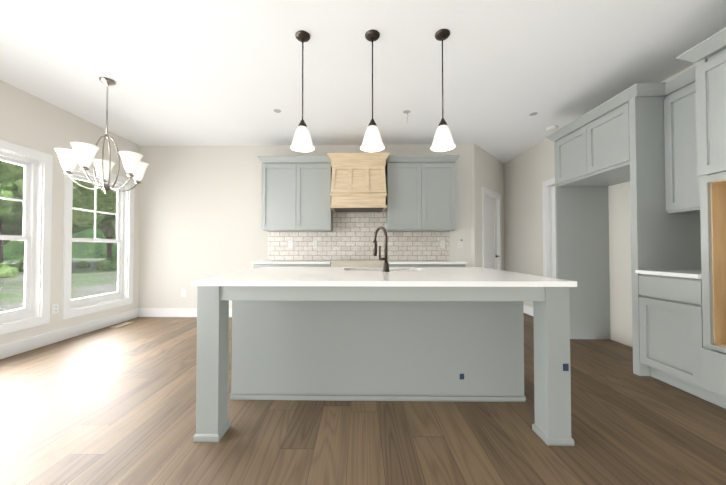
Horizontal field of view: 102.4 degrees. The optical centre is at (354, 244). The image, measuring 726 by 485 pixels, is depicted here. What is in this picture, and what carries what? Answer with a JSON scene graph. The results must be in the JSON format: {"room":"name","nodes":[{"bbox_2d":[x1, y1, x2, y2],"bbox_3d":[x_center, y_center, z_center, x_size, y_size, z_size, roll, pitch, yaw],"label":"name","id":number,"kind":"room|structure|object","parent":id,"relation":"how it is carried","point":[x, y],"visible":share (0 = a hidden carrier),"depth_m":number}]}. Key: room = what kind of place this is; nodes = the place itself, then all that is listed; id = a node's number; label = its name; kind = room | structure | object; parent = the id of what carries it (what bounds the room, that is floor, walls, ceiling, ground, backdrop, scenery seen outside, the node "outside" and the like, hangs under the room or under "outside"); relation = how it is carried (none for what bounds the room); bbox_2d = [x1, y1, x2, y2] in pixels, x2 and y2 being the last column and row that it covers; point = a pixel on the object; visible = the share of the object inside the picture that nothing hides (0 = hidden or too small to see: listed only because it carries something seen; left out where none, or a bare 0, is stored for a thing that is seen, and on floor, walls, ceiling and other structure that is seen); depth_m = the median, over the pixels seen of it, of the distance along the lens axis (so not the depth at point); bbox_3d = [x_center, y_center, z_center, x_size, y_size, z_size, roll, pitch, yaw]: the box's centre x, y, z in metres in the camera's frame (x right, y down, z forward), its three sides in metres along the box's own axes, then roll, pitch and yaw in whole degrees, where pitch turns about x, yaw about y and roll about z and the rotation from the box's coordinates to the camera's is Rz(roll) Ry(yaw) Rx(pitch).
{"room":"kitchen","nodes":[
{"label":"kitchen","id":0,"kind":"room"},
{"bbox_2d":[0,80,140,344],"bbox_3d":[-3.622,-0.276,1.092,0.150,2.770,7.580,0,-1,1],"label":"wall","id":1,"kind":"structure","parent":0,"point":[28,120],"depth_m":3.43},
{"bbox_2d":[0,139,52,334],"bbox_3d":[-3.572,-0.071,2.823,0.145,1.930,1.070,0,-1,1],"label":"window unit","id":2,"kind":"structure","parent":1,"relation":"in","point":[29,185],"depth_m":3.23},
{"bbox_2d":[52,303,58,313],"bbox_3d":[-3.506,0.756,3.419,0.010,0.114,0.070,0,-1,1],"label":"outlet","id":3,"kind":"object","parent":1,"relation":"attached to","point":[55,308],"visible":1,"depth_m":3.41},
{"bbox_2d":[0,308,138,358],"bbox_3d":[-3.538,1.037,0.993,0.019,0.140,7.430,0,-1,1],"label":"baseboard","id":4,"kind":"structure","parent":1,"relation":"attached to","point":[9,349],"depth_m":3.48},
{"bbox_2d":[62,163,133,319],"bbox_3d":[-3.553,-0.050,4.048,0.145,1.930,1.070,0,-1,1],"label":"window unit","id":5,"kind":"structure","parent":1,"relation":"in","point":[112,295],"depth_m":4.11},
{"bbox_2d":[139,144,470,307],"bbox_3d":[-0.854,-0.213,4.763,5.570,2.770,0.150,0,-1,1],"label":"wall","id":6,"kind":"structure","parent":0,"point":[200,212],"depth_m":4.71},
{"bbox_2d":[181,290,185,296],"bbox_3d":[-2.757,0.788,4.696,0.070,0.114,0.010,0,-1,1],"label":"outlet","id":7,"kind":"object","parent":6,"relation":"attached to","point":[183,293],"visible":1,"depth_m":4.69},
{"bbox_2d":[139,308,231,316],"bbox_3d":[-2.437,1.101,4.681,2.045,0.140,0.019,0,-1,1],"label":"baseboard","id":8,"kind":"structure","parent":6,"relation":"attached to","point":[143,312],"depth_m":4.68},
{"bbox_2d":[268,212,449,259],"bbox_3d":[0.059,-0.128,4.669,2.900,0.772,0.008,0,-1,1],"label":"tile backsplash","id":9,"kind":"structure","parent":6,"relation":"attached to","point":[351,236],"depth_m":4.67},
{"bbox_2d":[288,241,292,247],"bbox_3d":[-1.031,0.005,4.675,0.070,0.114,0.010,0,-1,1],"label":"outlet","id":10,"kind":"object","parent":9,"relation":"attached to","point":[290,244],"visible":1,"depth_m":4.67},
{"bbox_2d":[440,241,444,247],"bbox_3d":[1.399,0.005,4.637,0.070,0.114,0.010,0,-1,1],"label":"outlet","id":11,"kind":"object","parent":9,"relation":"attached to","point":[442,244],"visible":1,"depth_m":4.63},
{"bbox_2d":[458,241,462,247],"bbox_3d":[1.681,0.000,4.641,0.070,0.114,0.009,0,-1,1],"label":"outlet","id":12,"kind":"object","parent":6,"relation":"attached to","point":[460,244],"visible":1,"depth_m":4.64},
{"bbox_2d":[0,313,725,484],"bbox_3d":[-0.237,1.169,1.649,6.900,0.100,9.150,0,-1,1],"label":"floor","id":13,"kind":"structure","parent":0,"point":[108,405],"depth_m":1.75},
{"bbox_2d":[110,322,133,327],"bbox_3d":[-3.343,1.159,4.204,0.110,0.006,0.300,0,-1,1],"label":"floor vent","id":14,"kind":"object","parent":13,"relation":"in","point":[120,325],"visible":1,"depth_m":4.19},
{"bbox_2d":[251,152,466,268],"bbox_3d":[0.055,-0.071,4.334,2.999,2.472,0.671,0,-1,1],"label":"kitchen cabinets","id":15,"kind":"object","parent":13,"relation":"on","point":[411,193],"visible":0.52,"depth_m":4.34},
{"bbox_2d":[193,286,576,445],"bbox_3d":[0.161,0.688,2.257,2.132,0.882,1.238,0,-1,1],"label":"kitchen island","id":16,"kind":"object","parent":13,"relation":"on","point":[385,332],"depth_m":2.10},
{"bbox_2d":[191,267,576,285],"bbox_3d":[0.162,0.232,2.254,2.150,0.030,1.260,0,-1,1],"label":"island countertop","id":17,"kind":"structure","parent":16,"relation":"on","point":[265,276],"depth_m":1.77},
{"bbox_2d":[373,226,390,269],"bbox_3d":[0.218,0.036,2.406,0.129,0.368,0.199,0,-1,1],"label":"faucet","id":18,"kind":"object","parent":17,"relation":"on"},
{"bbox_2d":[634,275,725,396],"bbox_3d":[2.757,0.688,2.273,0.628,0.882,0.467,0,-1,1],"label":"base cabinet","id":19,"kind":"object","parent":13,"relation":"on","point":[671,315],"depth_m":2.23},
{"bbox_2d":[634,271,725,278],"bbox_3d":[2.744,0.232,2.280,0.653,0.030,0.464,0,-1,1],"label":"countertop","id":20,"kind":"structure","parent":19,"relation":"on","point":[677,274],"depth_m":2.20},
{"bbox_2d":[694,343,725,408],"bbox_3d":[2.736,0.913,1.609,0.648,0.410,0.843,0,-1,1],"label":"base cabinet","id":21,"kind":"object","parent":13,"relation":"on","point":[711,356],"depth_m":1.99},
{"bbox_2d":[0,0,725,162],"bbox_3d":[-0.237,-1.701,1.699,6.900,0.100,9.150,0,-1,1],"label":"ceiling","id":22,"kind":"structure","parent":0,"point":[204,72],"depth_m":2.64},
{"bbox_2d":[54,77,148,193],"bbox_3d":[-2.449,-1.065,2.886,0.720,1.129,0.723,0,-1,1],"label":"chandelier","id":23,"kind":"object","parent":22,"relation":"hanging from","point":[82,154],"visible":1,"depth_m":2.81},
{"bbox_2d":[290,30,314,151],"bbox_3d":[-0.408,-1.194,2.288,0.190,0.891,0.190,0,-1,1],"label":"pendant light","id":24,"kind":"object","parent":22,"relation":"hanging from","point":[302,141],"visible":1,"depth_m":2.26},
{"bbox_2d":[360,29,384,151],"bbox_3d":[0.139,-1.194,2.279,0.190,0.891,0.190,0,-1,1],"label":"pendant light","id":25,"kind":"object","parent":22,"relation":"hanging from","point":[372,141],"visible":1,"depth_m":2.25},
{"bbox_2d":[430,29,455,151],"bbox_3d":[0.685,-1.195,2.271,0.190,0.891,0.190,0,-1,1],"label":"pendant light","id":26,"kind":"object","parent":22,"relation":"hanging from","point":[443,140],"visible":1,"depth_m":2.25},
{"bbox_2d":[547,125,557,131],"bbox_3d":[2.729,-1.592,4.026,0.136,0.035,0.136,0,-1,1],"label":"smoke detector","id":27,"kind":"object","parent":22,"relation":"attached to","point":[552,128],"visible":1,"depth_m":4.00},
{"bbox_2d":[471,144,504,270],"bbox_3d":[2.397,-0.205,5.235,0.130,2.770,1.601,-1,-1,43],"label":"wall","id":28,"kind":"structure","parent":0,"point":[487,170],"depth_m":4.80},
{"bbox_2d":[482,187,501,269],"bbox_3d":[2.400,0.117,5.184,0.630,2.125,0.724,0,-1,1],"label":"door frame","id":29,"kind":"structure","parent":28,"relation":"attached to","point":[485,191],"depth_m":5.37},
{"bbox_2d":[485,195,499,269],"bbox_3d":[2.407,0.163,5.209,0.523,2.010,0.558,0,-1,1],"label":"pantry door","id":30,"kind":"structure","parent":28,"relation":"in","point":[491,256],"depth_m":5.27},
{"bbox_2d":[523,304,533,315],"bbox_3d":[2.902,1.107,5.067,0.051,0.140,1.220,0,-1,1],"label":"baseboard","id":31,"kind":"structure","parent":28,"relation":"attached to","point":[528,310],"depth_m":4.86},
{"bbox_2d":[504,138,554,306],"bbox_3d":[3.087,-0.212,4.827,0.350,2.770,2.340,0,-1,1],"label":"wall","id":32,"kind":"structure","parent":0,"point":[528,172],"depth_m":4.95},
{"bbox_2d":[542,177,554,277],"bbox_3d":[2.890,0.098,4.062,0.020,2.125,0.815,0,-1,1],"label":"door frame","id":33,"kind":"structure","parent":32,"relation":"attached to","point":[547,229],"depth_m":4.39},
{"bbox_2d":[551,186,555,277],"bbox_3d":[2.970,0.142,4.016,0.040,2.010,0.697,0,-1,1],"label":"hall door","id":34,"kind":"structure","parent":32,"relation":"in","point":[553,235],"depth_m":4.33},
{"bbox_2d":[608,63,696,346],"bbox_3d":[3.119,-0.288,0.427,0.150,2.770,6.460,0,-1,1],"label":"wall","id":35,"kind":"structure","parent":0,"point":[620,264],"depth_m":3.39},
{"bbox_2d":[554,123,637,186],"bbox_3d":[2.772,-1.025,3.292,0.628,0.633,0.547,0,-1,1],"label":"upper cabinet","id":36,"kind":"object","parent":35,"relation":"attached to","point":[568,172],"depth_m":3.37},
{"bbox_2d":[578,91,661,178],"bbox_3d":[2.765,-1.032,2.869,0.628,0.633,0.547,0,-1,1],"label":"upper cabinet","id":37,"kind":"object","parent":35,"relation":"attached to","point":[661,147],"depth_m":2.68},
{"bbox_2d":[658,71,725,214],"bbox_3d":[2.877,-0.815,2.297,0.388,1.088,0.467,0,-1,1],"label":"upper cabinet","id":38,"kind":"object","parent":35,"relation":"attached to","point":[680,196],"depth_m":2.41},
{"bbox_2d":[690,31,725,186],"bbox_3d":[2.739,-0.903,1.820,0.648,0.928,0.484,0,-1,1],"label":"upper cabinet","id":39,"kind":"object","parent":35,"relation":"attached to","point":[708,78],"depth_m":2.00},
{"label":"outside","id":40,"kind":"structure","parent":0,"visible":0},
{"bbox_2d":[0,258,116,311],"bbox_3d":[-36.808,1.743,5.386,66.350,0.120,90.000,0,-1,1],"label":"ground","id":41,"kind":"structure","parent":40,"point":[103,281],"depth_m":13.13},
{"bbox_2d":[0,219,111,262],"bbox_3d":[-27.374,-3.653,6.373,23.839,10.904,56.039,0,-1,1],"label":"trees","id":42,"kind":"object","parent":41,"relation":"on","point":[108,251],"depth_m":21.39},
{"bbox_2d":[0,160,116,277],"bbox_3d":[-25.032,-4.852,8.618,25.618,13.834,59.922,0,-1,1],"label":"trees","id":43,"kind":"object","parent":41,"relation":"on","point":[82,217],"depth_m":17.55},
{"bbox_2d":[0,179,116,271],"bbox_3d":[-27.637,-5.248,4.320,31.267,14.380,58.310,0,-1,1],"label":"trees","id":44,"kind":"object","parent":41,"relation":"on","point":[13,204],"depth_m":20.47},
{"bbox_2d":[3,228,117,260],"bbox_3d":[-49.732,-2.813,5.666,0.500,10.000,130.000,0,-1,1],"label":"grass","id":45,"kind":"structure","parent":40,"point":[96,252],"depth_m":52.24}
]}

